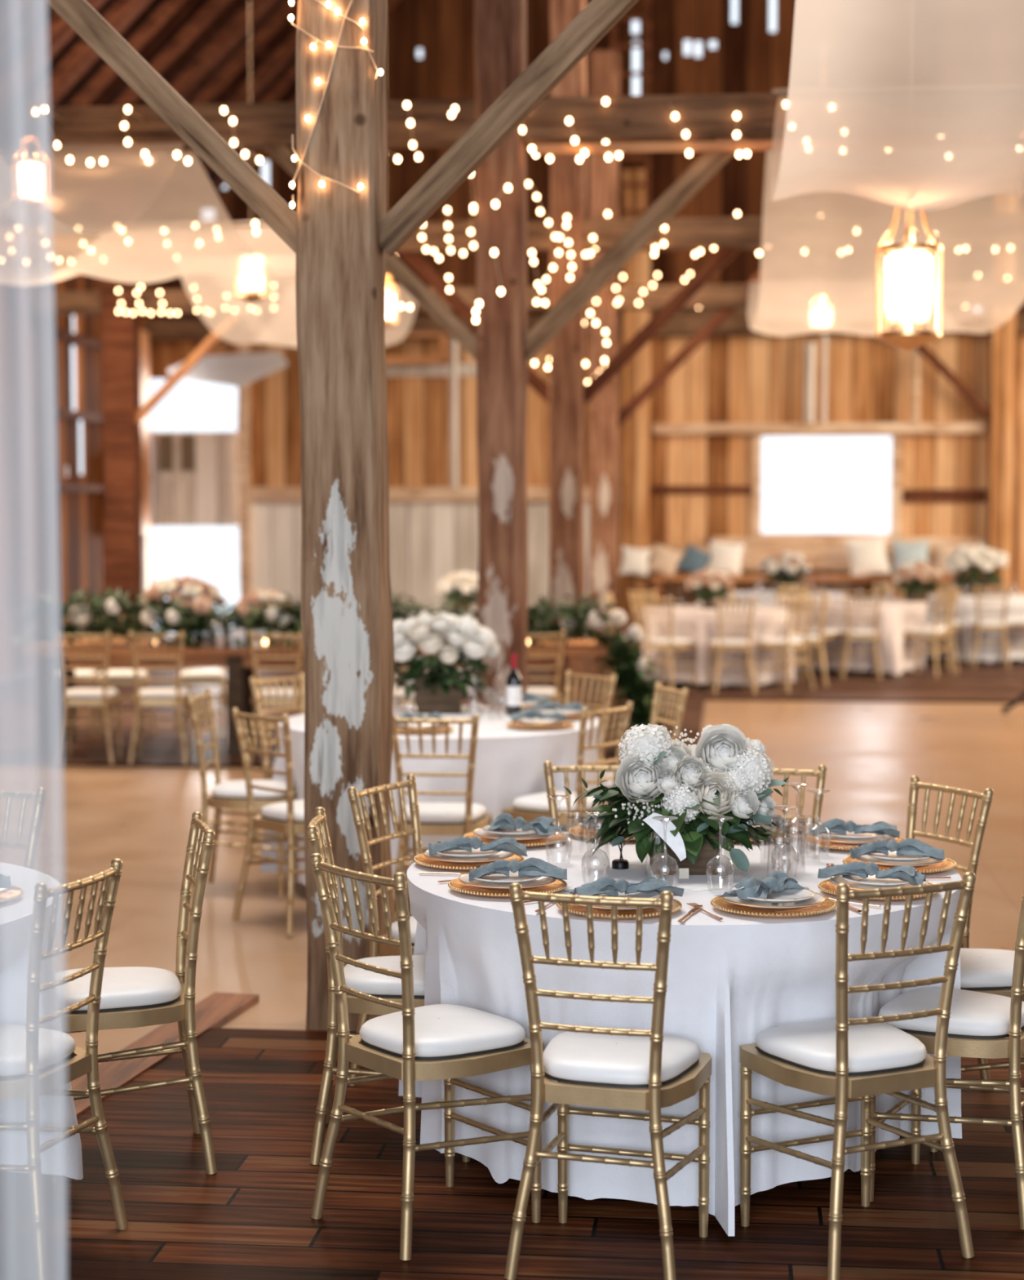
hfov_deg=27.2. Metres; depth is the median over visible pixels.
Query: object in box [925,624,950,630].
seat cushion
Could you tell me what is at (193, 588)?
flower arrangement
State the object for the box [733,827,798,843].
charger plate
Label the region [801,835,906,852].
charger plate
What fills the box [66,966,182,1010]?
seat cushion
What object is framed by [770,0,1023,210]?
drape
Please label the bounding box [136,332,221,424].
knee brace
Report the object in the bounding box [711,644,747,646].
cushion
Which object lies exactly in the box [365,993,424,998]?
cushion
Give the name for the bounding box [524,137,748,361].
knee brace
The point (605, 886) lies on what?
napkin
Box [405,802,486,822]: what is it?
seat cushion
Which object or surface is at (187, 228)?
drape
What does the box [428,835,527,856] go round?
napkin
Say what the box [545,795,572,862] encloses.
wine glass
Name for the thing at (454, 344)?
batten
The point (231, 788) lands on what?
seat cushion
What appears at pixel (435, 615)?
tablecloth
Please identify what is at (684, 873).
place card
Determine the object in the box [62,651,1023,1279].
floor
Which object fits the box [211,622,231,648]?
lantern
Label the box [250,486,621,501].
wooden beam
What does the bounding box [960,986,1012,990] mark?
cushion
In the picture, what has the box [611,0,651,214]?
wooden ladder
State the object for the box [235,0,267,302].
lantern chandelier
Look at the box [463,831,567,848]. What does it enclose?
charger plate
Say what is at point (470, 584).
flower arrangement
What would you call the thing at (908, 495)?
beam
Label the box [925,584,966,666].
chair
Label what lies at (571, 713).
dinner plate
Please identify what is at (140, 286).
string light
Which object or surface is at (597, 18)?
knee brace
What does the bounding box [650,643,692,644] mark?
cushion
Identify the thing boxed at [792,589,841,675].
chair
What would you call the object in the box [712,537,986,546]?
beam
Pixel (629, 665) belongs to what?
garland
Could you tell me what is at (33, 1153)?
sheer curtain
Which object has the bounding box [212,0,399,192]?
rafter
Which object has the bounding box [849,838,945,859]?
napkin
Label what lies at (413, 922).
seat cushion
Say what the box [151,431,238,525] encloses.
wall panel
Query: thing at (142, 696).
cushion
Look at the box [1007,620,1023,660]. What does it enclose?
chair
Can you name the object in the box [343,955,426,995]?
seat cushion
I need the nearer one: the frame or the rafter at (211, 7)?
the rafter at (211, 7)
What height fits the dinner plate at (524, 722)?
0.018 m
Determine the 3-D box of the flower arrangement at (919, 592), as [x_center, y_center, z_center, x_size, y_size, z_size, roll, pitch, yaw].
[4.402,-0.645,23.005,0.505,0.447,0.470,2,4,28]
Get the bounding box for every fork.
[437,880,452,882]
[535,902,551,912]
[686,902,723,919]
[826,897,881,906]
[925,876,951,878]
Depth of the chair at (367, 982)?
5.74 m
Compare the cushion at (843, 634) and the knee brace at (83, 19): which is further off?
the cushion at (843, 634)
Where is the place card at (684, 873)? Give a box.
[678,868,688,879]
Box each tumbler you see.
[465,686,479,713]
[488,691,502,707]
[781,830,805,872]
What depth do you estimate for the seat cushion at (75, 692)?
14.72 m
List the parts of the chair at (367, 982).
rail, post, post, seat frame, leg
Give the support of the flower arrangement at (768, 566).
on the tablecloth at (764, 598)
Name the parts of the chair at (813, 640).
seat frame, post, post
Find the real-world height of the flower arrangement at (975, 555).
0.608 m
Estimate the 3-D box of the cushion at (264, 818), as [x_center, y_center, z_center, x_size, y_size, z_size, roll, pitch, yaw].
[-0.885,0.755,9.104,0.351,0.007,0.360,-3,5,-43]
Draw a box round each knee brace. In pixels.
[47,0,297,253]
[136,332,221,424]
[262,145,476,359]
[379,0,639,256]
[396,251,549,404]
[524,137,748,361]
[583,247,741,404]
[617,270,760,427]
[916,344,991,420]
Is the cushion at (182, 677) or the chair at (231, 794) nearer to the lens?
the chair at (231, 794)
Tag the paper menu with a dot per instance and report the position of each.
(663, 828)
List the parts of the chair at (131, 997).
seat frame, rail, rail, post, rail, post, rail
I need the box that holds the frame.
[386,332,448,364]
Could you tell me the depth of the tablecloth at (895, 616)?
22.42 m
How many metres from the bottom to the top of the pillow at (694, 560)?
0.472 m
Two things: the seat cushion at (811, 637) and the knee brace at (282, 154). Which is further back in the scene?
the seat cushion at (811, 637)
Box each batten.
[449,337,458,488]
[804,342,815,422]
[911,347,920,422]
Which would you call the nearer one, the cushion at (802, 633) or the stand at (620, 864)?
the stand at (620, 864)
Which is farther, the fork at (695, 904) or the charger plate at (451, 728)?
the charger plate at (451, 728)
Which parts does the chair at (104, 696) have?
post, leg, rail, rail, rail, rail, seat frame, post, leg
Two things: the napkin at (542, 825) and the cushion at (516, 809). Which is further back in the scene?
the cushion at (516, 809)
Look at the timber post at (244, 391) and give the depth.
27.35 m
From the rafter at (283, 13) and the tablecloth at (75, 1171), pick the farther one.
the rafter at (283, 13)
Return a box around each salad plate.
[436,847,502,857]
[468,871,541,884]
[482,824,537,835]
[584,890,661,898]
[741,888,815,902]
[746,822,775,831]
[824,831,886,839]
[842,870,909,886]
[867,850,932,861]
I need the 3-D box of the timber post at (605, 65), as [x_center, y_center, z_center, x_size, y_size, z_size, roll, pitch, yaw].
[0.966,-2.854,22.224,0.319,6.520,0.315,0,4,6]
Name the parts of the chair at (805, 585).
post, rail, post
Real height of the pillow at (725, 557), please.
0.464 m
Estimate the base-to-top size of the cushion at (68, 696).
0.007 m
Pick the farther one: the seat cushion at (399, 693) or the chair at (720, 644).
the chair at (720, 644)
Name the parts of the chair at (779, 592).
post, rail, post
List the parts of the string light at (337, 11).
bulb, bulb, bulb, bulb, bulb, bulb, bulb, bulb, bulb, bulb, bulb, bulb, bulb, bulb, bulb, bulb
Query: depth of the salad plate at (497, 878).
5.57 m
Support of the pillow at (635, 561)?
on the bench
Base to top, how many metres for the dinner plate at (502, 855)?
0.018 m
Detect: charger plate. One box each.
[396,725,454,734]
[413,853,524,871]
[448,877,567,897]
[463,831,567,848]
[490,704,528,711]
[506,721,574,730]
[556,898,682,919]
[567,715,591,720]
[568,826,636,842]
[711,895,836,918]
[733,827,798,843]
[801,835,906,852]
[817,879,938,901]
[843,856,957,874]
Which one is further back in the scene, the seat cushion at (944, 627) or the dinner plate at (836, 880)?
the seat cushion at (944, 627)
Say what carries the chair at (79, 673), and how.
on the floor
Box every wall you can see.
[53,273,153,639]
[149,0,1023,646]
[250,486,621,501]
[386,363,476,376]
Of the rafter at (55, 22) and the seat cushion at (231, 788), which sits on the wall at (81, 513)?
the rafter at (55, 22)
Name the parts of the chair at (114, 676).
leg, post, seat frame, rail, leg, post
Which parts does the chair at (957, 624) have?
rail, post, seat frame, leg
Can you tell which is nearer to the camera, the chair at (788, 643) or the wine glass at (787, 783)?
the wine glass at (787, 783)
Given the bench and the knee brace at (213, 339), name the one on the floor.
the bench
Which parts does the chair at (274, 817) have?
post, rail, rail, rail, rail, seat frame, post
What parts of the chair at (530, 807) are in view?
seat frame, post, rail, rail, rail, rail, post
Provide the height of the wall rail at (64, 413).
0.090 m
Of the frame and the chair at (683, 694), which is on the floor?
the chair at (683, 694)
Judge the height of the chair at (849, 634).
0.924 m
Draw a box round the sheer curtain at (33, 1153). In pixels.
[0,0,67,1279]
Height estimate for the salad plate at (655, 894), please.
0.015 m
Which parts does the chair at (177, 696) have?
post, leg, rail, rail, rail, rail, seat frame, post, leg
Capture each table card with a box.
[231,628,245,648]
[249,630,265,648]
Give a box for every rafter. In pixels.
[47,0,87,42]
[48,0,138,96]
[66,0,185,106]
[111,0,227,105]
[170,0,267,93]
[190,0,297,104]
[200,63,295,173]
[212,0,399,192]
[225,28,296,103]
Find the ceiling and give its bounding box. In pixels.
[47,0,297,183]
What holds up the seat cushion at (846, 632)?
on the chair at (849, 634)
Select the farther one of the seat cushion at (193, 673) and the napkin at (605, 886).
the seat cushion at (193, 673)
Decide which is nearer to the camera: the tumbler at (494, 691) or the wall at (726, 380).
the tumbler at (494, 691)
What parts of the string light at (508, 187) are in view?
bulb, bulb, bulb, bulb, bulb, bulb, bulb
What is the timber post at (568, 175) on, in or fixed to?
on the floor
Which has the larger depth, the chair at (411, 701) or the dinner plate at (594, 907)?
the chair at (411, 701)
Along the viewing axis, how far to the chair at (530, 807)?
9.21 m
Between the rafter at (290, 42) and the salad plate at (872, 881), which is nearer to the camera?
the salad plate at (872, 881)
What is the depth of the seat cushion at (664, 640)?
20.55 m
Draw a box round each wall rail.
[54,328,102,349]
[56,407,102,422]
[57,483,103,492]
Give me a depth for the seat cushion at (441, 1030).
5.17 m
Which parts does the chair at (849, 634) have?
leg, post, seat frame, rail, rail, rail, rail, leg, post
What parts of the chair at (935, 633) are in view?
leg, seat frame, post, rail, post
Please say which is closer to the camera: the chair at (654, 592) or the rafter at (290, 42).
the chair at (654, 592)
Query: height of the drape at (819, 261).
0.966 m
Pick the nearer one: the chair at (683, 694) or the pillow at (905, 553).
the chair at (683, 694)
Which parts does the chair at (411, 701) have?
seat frame, rail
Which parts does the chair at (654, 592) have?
post, rail, rail, post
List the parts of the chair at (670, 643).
post, rail, rail, rail, rail, leg, post, seat frame, leg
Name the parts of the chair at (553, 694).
rail, rail, rail, rail, seat frame, post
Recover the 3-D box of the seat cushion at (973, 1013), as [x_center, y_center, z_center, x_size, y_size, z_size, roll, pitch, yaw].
[1.151,0.954,5.465,0.358,0.048,0.367,2,4,30]
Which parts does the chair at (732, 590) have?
post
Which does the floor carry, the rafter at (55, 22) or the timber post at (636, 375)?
the timber post at (636, 375)
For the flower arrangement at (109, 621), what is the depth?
15.81 m
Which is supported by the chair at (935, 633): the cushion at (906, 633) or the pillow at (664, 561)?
the cushion at (906, 633)
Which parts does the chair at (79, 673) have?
rail, seat frame, leg, post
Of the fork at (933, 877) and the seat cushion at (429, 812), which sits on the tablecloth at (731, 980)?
the fork at (933, 877)
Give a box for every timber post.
[100,278,142,670]
[237,343,252,639]
[295,0,394,1031]
[474,0,528,706]
[548,0,586,709]
[587,49,620,675]
[621,168,650,648]
[987,312,1016,593]
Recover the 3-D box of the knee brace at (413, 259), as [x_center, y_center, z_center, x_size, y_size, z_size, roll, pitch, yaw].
[-0.306,-2.604,17.232,1.358,1.358,0.090,0,4,6]
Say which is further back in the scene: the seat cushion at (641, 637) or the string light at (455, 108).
the seat cushion at (641, 637)
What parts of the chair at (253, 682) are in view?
post, seat frame, rail, rail, rail, rail, post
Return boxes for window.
[752,432,902,537]
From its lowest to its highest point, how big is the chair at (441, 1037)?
0.924 m
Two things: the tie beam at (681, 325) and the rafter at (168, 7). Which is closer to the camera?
the rafter at (168, 7)
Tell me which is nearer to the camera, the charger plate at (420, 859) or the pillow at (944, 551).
the charger plate at (420, 859)
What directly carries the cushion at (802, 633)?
on the chair at (828, 633)
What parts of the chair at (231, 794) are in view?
post, rail, rail, rail, rail, post, seat frame, leg, leg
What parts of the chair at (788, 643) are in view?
leg, leg, seat frame, post, rail, rail, rail, rail, post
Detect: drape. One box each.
[50,142,184,235]
[52,150,296,283]
[180,273,417,347]
[747,88,1023,336]
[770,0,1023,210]
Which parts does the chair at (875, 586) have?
post, rail, post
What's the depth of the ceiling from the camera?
22.94 m
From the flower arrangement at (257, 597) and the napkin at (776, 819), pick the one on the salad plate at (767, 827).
the napkin at (776, 819)
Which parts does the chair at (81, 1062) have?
seat frame, rail, rail, rail, rail, post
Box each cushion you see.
[66,688,117,697]
[66,694,117,698]
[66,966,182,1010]
[66,1034,75,1057]
[66,1051,74,1060]
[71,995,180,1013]
[75,669,96,678]
[98,669,146,678]
[99,675,146,679]
[139,688,188,697]
[140,694,188,698]
[181,669,224,678]
[181,676,224,679]
[211,779,286,798]
[212,795,287,799]
[259,688,300,697]
[260,799,304,821]
[261,814,304,822]
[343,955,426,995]
[359,1004,525,1057]
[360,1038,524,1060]
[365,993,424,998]
[391,915,417,943]
[393,688,414,697]
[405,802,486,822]
[407,814,485,824]
[512,791,605,812]
[513,806,594,813]
[527,687,555,697]
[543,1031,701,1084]
[544,1058,699,1088]
[602,771,613,787]
[621,633,643,639]
[650,637,692,644]
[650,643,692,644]
[711,639,747,645]
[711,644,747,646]
[755,1017,927,1072]
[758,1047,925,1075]
[760,637,802,644]
[760,643,802,644]
[792,634,819,640]
[801,627,839,634]
[801,633,839,635]
[842,629,877,635]
[842,633,877,635]
[878,986,1023,1035]
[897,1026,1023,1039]
[905,626,943,633]
[906,632,943,634]
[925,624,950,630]
[926,619,963,625]
[960,948,1015,987]
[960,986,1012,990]
[971,621,1003,626]
[972,625,1003,626]
[1011,620,1023,625]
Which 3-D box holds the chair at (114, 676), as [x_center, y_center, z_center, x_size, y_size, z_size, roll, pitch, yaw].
[-3.046,0.278,16.648,0.408,0.924,0.454,0,4,0]
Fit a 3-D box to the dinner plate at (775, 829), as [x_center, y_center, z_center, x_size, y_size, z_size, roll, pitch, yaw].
[0.720,0.582,6.499,0.258,0.018,0.258,0,4,0]
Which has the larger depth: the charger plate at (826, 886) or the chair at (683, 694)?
the chair at (683, 694)
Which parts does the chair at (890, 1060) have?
leg, seat frame, post, leg, rail, rail, rail, rail, post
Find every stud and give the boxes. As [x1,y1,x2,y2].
[139,329,151,533]
[142,533,149,639]
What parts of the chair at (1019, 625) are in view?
leg, seat frame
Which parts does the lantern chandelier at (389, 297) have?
lamp shade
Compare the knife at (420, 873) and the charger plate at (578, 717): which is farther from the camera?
the charger plate at (578, 717)
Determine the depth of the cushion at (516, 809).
9.22 m
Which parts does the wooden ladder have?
ladder rail, ladder rail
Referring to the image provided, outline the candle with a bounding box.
[216,633,224,648]
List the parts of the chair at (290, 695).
post, leg, rail, seat frame, rail, rail, post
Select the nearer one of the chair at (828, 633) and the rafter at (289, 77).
the chair at (828, 633)
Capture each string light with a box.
[49,112,106,165]
[116,284,197,315]
[121,105,262,164]
[253,220,257,233]
[288,0,382,208]
[386,101,475,210]
[399,207,475,309]
[473,137,512,323]
[520,97,750,162]
[526,181,573,279]
[530,215,568,305]
[533,259,608,385]
[583,210,739,256]
[590,271,700,308]
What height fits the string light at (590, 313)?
1.213 m
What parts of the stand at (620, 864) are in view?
wire stem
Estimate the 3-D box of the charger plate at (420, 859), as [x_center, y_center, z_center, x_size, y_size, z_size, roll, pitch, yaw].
[-0.122,0.628,6.002,0.315,0.020,0.316,-2,4,-32]
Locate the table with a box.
[61,640,607,753]
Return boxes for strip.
[534,140,773,154]
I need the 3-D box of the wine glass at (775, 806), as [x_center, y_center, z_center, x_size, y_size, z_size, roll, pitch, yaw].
[0.748,0.553,5.787,0.077,0.194,0.077,2,4,35]
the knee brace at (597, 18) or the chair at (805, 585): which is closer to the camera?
the knee brace at (597, 18)
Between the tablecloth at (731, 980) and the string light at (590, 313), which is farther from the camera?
the string light at (590, 313)
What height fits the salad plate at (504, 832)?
0.015 m
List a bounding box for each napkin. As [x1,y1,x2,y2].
[395,712,445,724]
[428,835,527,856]
[469,857,567,880]
[488,813,568,835]
[496,693,549,704]
[511,709,567,720]
[528,701,590,711]
[564,876,684,897]
[577,813,605,827]
[675,883,723,891]
[713,871,809,900]
[746,813,791,831]
[808,818,900,838]
[817,862,926,885]
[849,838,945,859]
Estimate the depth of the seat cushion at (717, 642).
20.34 m
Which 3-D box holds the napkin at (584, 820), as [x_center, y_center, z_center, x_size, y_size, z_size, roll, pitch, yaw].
[0.334,0.544,6.521,0.238,0.049,0.152,-1,4,-11]
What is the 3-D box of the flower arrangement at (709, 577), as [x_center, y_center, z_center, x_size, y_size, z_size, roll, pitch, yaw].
[1.980,-0.517,21.312,0.472,0.403,0.416,2,4,27]
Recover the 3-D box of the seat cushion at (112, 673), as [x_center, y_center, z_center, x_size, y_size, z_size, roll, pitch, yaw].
[-3.046,0.261,16.606,0.367,0.048,0.358,0,4,0]
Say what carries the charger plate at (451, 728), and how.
on the tablecloth at (509, 762)
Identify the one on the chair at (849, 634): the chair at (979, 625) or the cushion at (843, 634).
the cushion at (843, 634)
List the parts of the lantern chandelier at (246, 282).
chain, lamp shade, frame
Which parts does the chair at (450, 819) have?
post, leg, rail, rail, rail, rail, seat frame, post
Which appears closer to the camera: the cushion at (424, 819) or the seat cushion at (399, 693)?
the cushion at (424, 819)
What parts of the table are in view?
leg, leg, leg, leg, leg, leg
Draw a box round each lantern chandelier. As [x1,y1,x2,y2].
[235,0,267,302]
[385,274,398,328]
[875,207,943,351]
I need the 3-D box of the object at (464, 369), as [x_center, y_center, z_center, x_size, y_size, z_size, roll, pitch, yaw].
[-1.067,-3.474,27.195,1.280,0.159,0.060,0,4,6]
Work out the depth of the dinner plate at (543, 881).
5.57 m
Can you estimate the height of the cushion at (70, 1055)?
0.007 m
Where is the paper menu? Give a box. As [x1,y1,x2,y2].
[643,813,686,861]
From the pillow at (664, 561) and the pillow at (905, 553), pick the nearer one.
the pillow at (905, 553)
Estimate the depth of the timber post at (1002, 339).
26.23 m
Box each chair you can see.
[61,617,105,736]
[61,631,121,764]
[65,857,128,1230]
[66,811,217,1174]
[95,617,155,736]
[128,631,191,764]
[173,615,227,736]
[186,688,297,897]
[231,707,305,933]
[248,631,302,764]
[248,672,304,858]
[306,806,470,1164]
[310,853,544,1260]
[347,773,422,1085]
[392,713,492,919]
[393,644,435,705]
[502,701,633,831]
[504,882,711,1279]
[527,631,565,709]
[543,760,618,831]
[564,670,617,803]
[602,681,688,804]
[606,591,643,683]
[628,589,656,657]
[640,595,696,689]
[698,588,734,605]
[708,597,756,693]
[739,871,976,1279]
[755,595,815,692]
[767,764,827,826]
[776,589,804,679]
[779,583,807,606]
[782,592,829,686]
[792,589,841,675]
[840,590,881,679]
[870,892,1023,1230]
[873,583,906,599]
[881,581,892,599]
[902,588,955,676]
[906,775,994,1079]
[912,586,959,672]
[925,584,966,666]
[930,948,1023,1152]
[969,584,1010,667]
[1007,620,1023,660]
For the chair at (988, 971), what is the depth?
5.83 m
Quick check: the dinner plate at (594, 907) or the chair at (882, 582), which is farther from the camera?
the chair at (882, 582)
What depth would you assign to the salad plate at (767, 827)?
6.44 m
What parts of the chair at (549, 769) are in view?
post, rail, rail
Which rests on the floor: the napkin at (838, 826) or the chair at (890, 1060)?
the chair at (890, 1060)
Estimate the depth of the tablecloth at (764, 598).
24.55 m
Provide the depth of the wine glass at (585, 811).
5.70 m
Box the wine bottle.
[506,653,522,715]
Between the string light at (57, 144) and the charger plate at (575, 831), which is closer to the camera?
the charger plate at (575, 831)
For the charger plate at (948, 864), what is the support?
on the tablecloth at (731, 980)
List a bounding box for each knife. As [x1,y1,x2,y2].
[418,871,466,874]
[678,905,702,922]
[784,836,803,839]
[823,895,862,912]
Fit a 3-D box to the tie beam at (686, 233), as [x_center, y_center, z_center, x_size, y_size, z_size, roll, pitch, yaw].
[2.639,-3.259,16.892,16.800,0.230,0.240,0,4,6]
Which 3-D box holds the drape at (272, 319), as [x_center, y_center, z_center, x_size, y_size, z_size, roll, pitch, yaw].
[-1.905,-3.154,19.877,1.516,0.884,5.027,0,4,6]
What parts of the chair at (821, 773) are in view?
rail, rail, post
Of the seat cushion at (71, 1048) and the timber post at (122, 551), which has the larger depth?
the timber post at (122, 551)
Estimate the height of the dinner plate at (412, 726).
0.018 m
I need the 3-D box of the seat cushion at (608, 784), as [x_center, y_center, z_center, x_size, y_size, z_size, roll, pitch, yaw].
[0.537,0.662,10.163,0.358,0.048,0.367,-1,4,-17]
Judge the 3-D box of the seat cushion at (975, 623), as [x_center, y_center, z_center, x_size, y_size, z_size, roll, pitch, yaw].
[5.366,-0.187,23.790,0.367,0.048,0.358,0,4,5]
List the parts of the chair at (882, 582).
post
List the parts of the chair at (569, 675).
post, rail, rail, post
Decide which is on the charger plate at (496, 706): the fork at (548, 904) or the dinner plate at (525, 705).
the dinner plate at (525, 705)
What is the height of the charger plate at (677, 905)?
0.020 m
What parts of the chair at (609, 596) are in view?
post, post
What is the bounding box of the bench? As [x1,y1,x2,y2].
[649,545,973,606]
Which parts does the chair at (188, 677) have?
leg, post, seat frame, leg, post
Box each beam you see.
[49,92,788,151]
[53,284,1023,315]
[142,311,1023,340]
[233,216,763,253]
[650,308,748,315]
[653,422,985,434]
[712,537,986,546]
[902,488,986,502]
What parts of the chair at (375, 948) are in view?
post, rail, rail, rail, rail, seat frame, post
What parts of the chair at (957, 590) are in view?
post, post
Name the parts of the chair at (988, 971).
leg, seat frame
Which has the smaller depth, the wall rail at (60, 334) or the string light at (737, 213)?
the string light at (737, 213)
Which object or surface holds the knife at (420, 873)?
on the tablecloth at (731, 980)
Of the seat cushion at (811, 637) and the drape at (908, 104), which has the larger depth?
the seat cushion at (811, 637)
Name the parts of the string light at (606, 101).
bulb, bulb, bulb, bulb, bulb, bulb, bulb, bulb, bulb, bulb, bulb, bulb, bulb, bulb, bulb, bulb, bulb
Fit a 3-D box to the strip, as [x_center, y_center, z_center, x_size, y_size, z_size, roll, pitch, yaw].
[5.302,-2.745,11.447,10.400,0.050,0.049,0,4,6]
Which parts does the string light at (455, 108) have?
bulb, bulb, bulb, bulb, bulb, bulb, bulb, bulb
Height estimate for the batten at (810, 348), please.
0.994 m
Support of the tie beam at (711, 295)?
attached to the timber post at (605, 65)
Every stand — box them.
[612,834,629,869]
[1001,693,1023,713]
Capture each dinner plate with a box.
[395,723,445,730]
[423,849,514,864]
[458,873,555,890]
[472,827,558,841]
[496,702,545,708]
[512,717,568,726]
[538,709,581,716]
[572,893,661,911]
[577,822,598,834]
[722,889,825,910]
[768,827,784,832]
[812,833,897,845]
[829,875,928,890]
[856,854,946,867]
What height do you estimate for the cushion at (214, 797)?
0.007 m
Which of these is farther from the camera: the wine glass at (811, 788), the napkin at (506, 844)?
the wine glass at (811, 788)
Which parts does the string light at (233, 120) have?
bulb, bulb, bulb, bulb, bulb, bulb, bulb, bulb, bulb, bulb, bulb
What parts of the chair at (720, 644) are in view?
leg, post, seat frame, rail, rail, rail, rail, leg, post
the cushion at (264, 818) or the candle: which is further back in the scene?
the candle
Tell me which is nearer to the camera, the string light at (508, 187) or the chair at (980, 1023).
the chair at (980, 1023)
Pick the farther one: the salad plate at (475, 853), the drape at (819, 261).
the drape at (819, 261)
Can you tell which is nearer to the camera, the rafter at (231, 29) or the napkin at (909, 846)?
the napkin at (909, 846)
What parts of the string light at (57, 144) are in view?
bulb, bulb, bulb, bulb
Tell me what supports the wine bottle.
on the tablecloth at (509, 762)
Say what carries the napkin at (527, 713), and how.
on the dinner plate at (524, 722)
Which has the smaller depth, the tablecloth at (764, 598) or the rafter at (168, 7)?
the rafter at (168, 7)
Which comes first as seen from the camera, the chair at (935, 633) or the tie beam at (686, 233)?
the tie beam at (686, 233)
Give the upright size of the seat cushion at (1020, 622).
0.048 m
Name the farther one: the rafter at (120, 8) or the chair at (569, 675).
the rafter at (120, 8)
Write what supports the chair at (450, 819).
on the floor
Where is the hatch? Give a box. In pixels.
[168,351,288,386]
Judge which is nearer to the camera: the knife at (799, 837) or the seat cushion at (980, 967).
the seat cushion at (980, 967)
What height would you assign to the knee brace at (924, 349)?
1.071 m
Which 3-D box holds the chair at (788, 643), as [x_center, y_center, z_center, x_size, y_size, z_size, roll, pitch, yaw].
[2.673,0.026,20.692,0.408,0.924,0.454,-3,5,-43]
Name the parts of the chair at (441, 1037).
post, rail, rail, rail, rail, post, seat frame, leg, leg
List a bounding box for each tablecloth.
[66,1081,83,1179]
[260,706,602,884]
[392,608,475,692]
[398,831,962,1236]
[640,605,795,685]
[720,591,844,606]
[783,598,926,675]
[925,592,1023,662]
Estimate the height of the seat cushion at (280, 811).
0.048 m
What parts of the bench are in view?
leg, leg, seat, leg, backrest, leg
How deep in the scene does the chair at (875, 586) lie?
23.96 m
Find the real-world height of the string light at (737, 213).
0.375 m
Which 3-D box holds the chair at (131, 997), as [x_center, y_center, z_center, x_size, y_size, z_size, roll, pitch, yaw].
[-1.042,0.957,5.755,0.454,0.924,0.408,-1,4,-14]
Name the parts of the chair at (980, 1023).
leg, leg, seat frame, post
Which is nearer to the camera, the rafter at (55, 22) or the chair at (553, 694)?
the chair at (553, 694)
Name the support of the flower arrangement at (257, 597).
on the table
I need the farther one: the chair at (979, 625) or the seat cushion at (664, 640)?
the chair at (979, 625)
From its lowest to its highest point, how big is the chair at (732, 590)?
0.924 m
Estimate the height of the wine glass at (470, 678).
0.194 m
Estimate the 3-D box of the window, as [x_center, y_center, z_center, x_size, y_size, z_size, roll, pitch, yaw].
[3.993,-1.969,26.764,1.887,1.400,0.080,0,4,6]
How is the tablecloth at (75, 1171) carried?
on the round table
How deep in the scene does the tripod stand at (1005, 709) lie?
18.21 m
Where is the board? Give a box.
[71,992,259,1116]
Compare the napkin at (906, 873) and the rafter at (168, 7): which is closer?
the napkin at (906, 873)
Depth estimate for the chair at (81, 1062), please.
5.14 m
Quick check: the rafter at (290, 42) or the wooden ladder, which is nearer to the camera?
the rafter at (290, 42)
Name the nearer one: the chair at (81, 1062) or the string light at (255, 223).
the chair at (81, 1062)
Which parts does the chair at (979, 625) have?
leg, post, seat frame, rail, rail, rail, rail, leg, post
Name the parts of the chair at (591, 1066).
post, leg, rail, rail, rail, rail, seat frame, post, leg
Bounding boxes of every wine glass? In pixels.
[466,678,483,716]
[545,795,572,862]
[581,810,609,882]
[650,816,679,884]
[706,816,735,887]
[771,805,799,874]
[784,782,810,848]
[804,788,831,855]
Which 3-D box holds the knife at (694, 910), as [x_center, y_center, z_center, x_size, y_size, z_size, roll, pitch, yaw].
[0.445,0.678,5.253,0.016,0.006,0.220,1,4,19]
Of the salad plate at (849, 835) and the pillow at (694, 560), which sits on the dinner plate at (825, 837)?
the salad plate at (849, 835)
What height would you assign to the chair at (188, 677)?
0.924 m
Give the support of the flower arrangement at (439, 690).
on the tablecloth at (509, 762)
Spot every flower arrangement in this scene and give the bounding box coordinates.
[69,604,119,635]
[137,574,227,634]
[233,588,293,632]
[393,611,499,713]
[436,570,478,613]
[563,723,799,875]
[685,568,733,608]
[759,551,811,594]
[891,560,942,601]
[944,542,1008,595]
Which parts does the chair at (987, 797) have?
post, rail, rail, rail, post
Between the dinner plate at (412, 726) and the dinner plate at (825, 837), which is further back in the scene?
the dinner plate at (412, 726)
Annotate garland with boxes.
[60,587,675,753]
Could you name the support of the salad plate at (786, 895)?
on the dinner plate at (818, 899)
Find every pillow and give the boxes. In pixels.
[619,545,651,576]
[647,542,684,574]
[676,542,711,573]
[707,540,744,575]
[844,534,891,575]
[892,540,929,573]
[935,542,966,575]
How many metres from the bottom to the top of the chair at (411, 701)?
0.924 m
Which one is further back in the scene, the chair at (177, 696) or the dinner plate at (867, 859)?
the chair at (177, 696)
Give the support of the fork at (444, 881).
on the tablecloth at (731, 980)
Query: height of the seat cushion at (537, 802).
0.048 m
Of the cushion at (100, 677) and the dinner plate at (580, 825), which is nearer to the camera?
the dinner plate at (580, 825)
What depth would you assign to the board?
7.07 m
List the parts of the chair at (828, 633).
post, rail, rail, leg, rail, seat frame, post, leg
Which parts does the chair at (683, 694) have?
post, rail, rail, post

